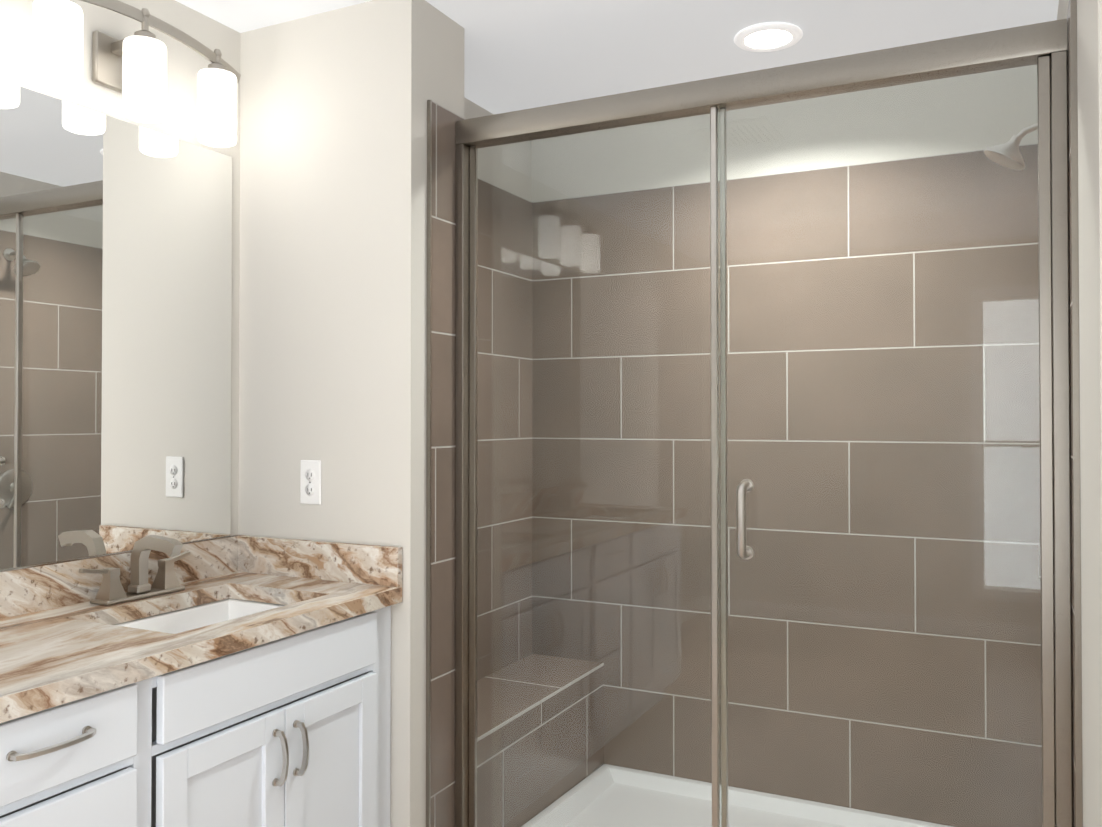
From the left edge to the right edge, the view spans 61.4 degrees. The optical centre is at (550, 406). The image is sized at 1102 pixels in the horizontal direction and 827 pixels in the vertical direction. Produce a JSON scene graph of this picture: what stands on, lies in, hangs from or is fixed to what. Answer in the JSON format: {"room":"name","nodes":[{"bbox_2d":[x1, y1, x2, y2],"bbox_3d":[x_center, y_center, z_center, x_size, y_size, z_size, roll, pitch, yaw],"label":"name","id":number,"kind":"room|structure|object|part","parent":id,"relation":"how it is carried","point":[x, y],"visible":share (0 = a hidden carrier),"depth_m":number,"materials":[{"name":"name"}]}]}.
{"room":"bathroom","nodes":[
{"label":"bathroom","id":0,"kind":"room"},
{"bbox_2d":[0,0,240,570],"bbox_3d":[-1.535,0.142,1.456,0.120,2.440,5.360,0,-1,26],"label":"wall","id":1,"kind":"structure","parent":0,"point":[186,64],"depth_m":2.43,"materials":[{"name":"grey paint"}]},
{"bbox_2d":[0,80,231,569],"bbox_3d":[-1.297,-0.179,1.793,0.006,1.060,1.798,0,-1,26],"label":"mirror","id":2,"kind":"object","parent":1,"relation":"attached to","point":[115,318],"visible":1,"depth_m":2.24,"materials":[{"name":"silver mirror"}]},
{"bbox_2d":[32,0,240,147],"bbox_3d":[-0.998,-0.818,2.229,0.163,0.263,0.609,0,-1,26],"label":"sconce","id":3,"kind":"object","parent":1,"relation":"attached to","point":[132,70],"visible":1,"depth_m":2.18,"materials":[{"name":"white glass"}]},
{"bbox_3d":[-1.009,-0.860,2.235,0.138,0.178,0.608,0,-1,26],"label":"frame","id":4,"kind":"part","parent":3,"relation":"part of","materials":[{"name":"silver metal"}]},
{"bbox_2d":[238,0,463,826],"bbox_3d":[-0.564,0.157,2.613,0.588,2.440,0.257,0,-1,26],"label":"wall","id":5,"kind":"structure","parent":0,"point":[333,264],"depth_m":2.47,"materials":[{"name":"grey paint"}]},
{"bbox_2d":[300,460,320,504],"bbox_3d":[-0.649,0.205,2.506,0.072,0.120,0.008,0,-1,26],"label":"outlet","id":6,"kind":"object","parent":5,"relation":"attached to","point":[310,482],"visible":1,"depth_m":2.50,"materials":[{"name":"white plastic"}]},
{"bbox_2d":[426,100,464,826],"bbox_3d":[-0.282,0.285,2.506,0.012,2.180,0.177,0,-1,26],"label":"tiled wall","id":7,"kind":"structure","parent":5,"relation":"attached to","point":[441,481],"depth_m":2.48,"materials":[{"name":"brown tile"}]},
{"bbox_2d":[464,97,530,200],"bbox_3d":[-0.423,0.165,3.229,0.291,2.440,0.972,0,-1,26],"label":"wall","id":8,"kind":"structure","parent":0,"point":[472,109],"depth_m":3.43,"materials":[{"name":"grey paint"}]},
{"bbox_2d":[477,178,531,680],"bbox_3d":[-0.160,0.269,3.087,0.306,2.132,0.972,0,-1,26],"label":"shower wall tile","id":9,"kind":"structure","parent":8,"relation":"attached to","point":[499,373],"depth_m":3.39,"materials":[{"name":"brown tile"}]},
{"bbox_2d":[175,0,1058,113],"bbox_3d":[-0.309,-1.115,0.862,2.920,0.060,5.420,0,-1,26],"label":"ceiling","id":10,"kind":"structure","parent":0,"point":[522,54],"depth_m":2.63,"materials":[{"name":"grey paint"}]},
{"bbox_2d":[734,22,802,51],"bbox_3d":[0.623,-1.056,2.663,0.192,0.012,0.192,0,-1,26],"label":"recessed light","id":11,"kind":"object","parent":10,"relation":"in","point":[768,37],"visible":1,"depth_m":2.65,"materials":[{"name":"white"}]},
{"bbox_2d":[531,64,1037,201],"bbox_3d":[0.681,0.165,3.285,2.218,2.440,0.111,0,-1,26],"label":"wall","id":12,"kind":"structure","parent":0,"point":[973,80],"depth_m":3.15,"materials":[{"name":"grey paint"}]},
{"bbox_2d":[532,143,1041,826],"bbox_3d":[0.726,0.270,3.194,1.796,2.132,0.009,0,-1,26],"label":"tiled wall","id":13,"kind":"structure","parent":12,"relation":"attached to","point":[674,435],"depth_m":3.11,"materials":[{"name":"brown tile"}]},
{"bbox_2d":[1057,0,1101,826],"bbox_3d":[1.223,0.149,2.043,0.140,2.440,1.629,0,-1,26],"label":"wall","id":14,"kind":"structure","parent":0,"point":[1089,47],"depth_m":1.52,"materials":[{"name":"grey paint"}]},
{"bbox_2d":[1067,0,1082,826],"bbox_3d":[1.259,0.283,2.281,0.012,2.180,1.149,0,-1,26],"label":"shower wall tile","id":15,"kind":"structure","parent":14,"relation":"attached to","point":[1077,777],"depth_m":1.77,"materials":[{"name":"brown tile"}]},
{"bbox_2d":[984,123,1037,170],"bbox_3d":[1.190,-0.665,2.355,0.169,0.129,0.108,0,-1,26],"label":"shower head","id":16,"kind":"object","parent":15,"relation":"attached to","point":[1004,148],"depth_m":2.34},
{"bbox_2d":[1039,532,1040,578],"bbox_3d":[1.257,0.345,2.342,0.050,0.174,0.170,0,-1,26],"label":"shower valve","id":17,"kind":"object","parent":15,"relation":"attached to","point":[1040,559],"depth_m":2.32,"materials":[{"name":"silver metal"}]},
{"bbox_3d":[-0.309,1.384,0.830,2.920,0.060,5.420,0,-1,26],"label":"floor","id":18,"kind":"structure","parent":0,"visible":0},
{"bbox_2d":[0,672,171,826],"bbox_3d":[-1.062,0.929,1.643,0.548,0.872,0.421,0,-1,26],"label":"base cabinet","id":19,"kind":"object","parent":18,"relation":"on","point":[104,759],"depth_m":1.59,"materials":[{"name":"white paint"}]},
{"bbox_2d":[172,606,390,826],"bbox_3d":[-0.812,0.935,2.145,0.548,0.872,0.779,0,-1,26],"label":"base cabinet","id":20,"kind":"object","parent":18,"relation":"on","point":[292,731],"depth_m":2.02,"materials":[{"name":"white paint"}]},
{"bbox_2d":[0,535,401,722],"bbox_3d":[-1.041,0.494,1.673,0.565,0.286,1.840,0,-1,26],"label":"countertop","id":21,"kind":"structure","parent":20,"relation":"on","point":[63,640],"depth_m":2.11,"materials":[{"name":"brown stone"}]},
{"bbox_2d":[78,535,190,605],"bbox_3d":[-0.945,0.383,2.209,0.164,0.149,0.308,0,-1,26],"label":"faucet","id":22,"kind":"object","parent":21,"relation":"on","point":[111,591],"visible":1,"depth_m":2.21,"materials":[{"name":"silver metal"}]},
{"bbox_2d":[477,654,603,826],"bbox_3d":[-0.152,1.165,3.077,0.300,0.435,0.963,0,-1,26],"label":"bench","id":23,"kind":"object","parent":18,"relation":"on","point":[540,782],"depth_m":3.04,"materials":[{"name":"brown tile"}]},
{"bbox_2d":[522,764,952,826],"bbox_3d":[0.613,1.325,2.627,1.465,0.105,1.078,0,-1,26],"label":"shower pan","id":24,"kind":"object","parent":18,"relation":"on","point":[742,797],"depth_m":3.10,"materials":[{"name":"white plastic"}]},
{"bbox_2d":[455,18,1072,826],"bbox_3d":[0.399,0.236,2.216,1.470,2.059,0.106,0,-1,26],"label":"shower door","id":25,"kind":"structure","parent":24,"relation":"on","point":[1041,46],"depth_m":2.17,"materials":[{"name":"clear glass"}]}
]}

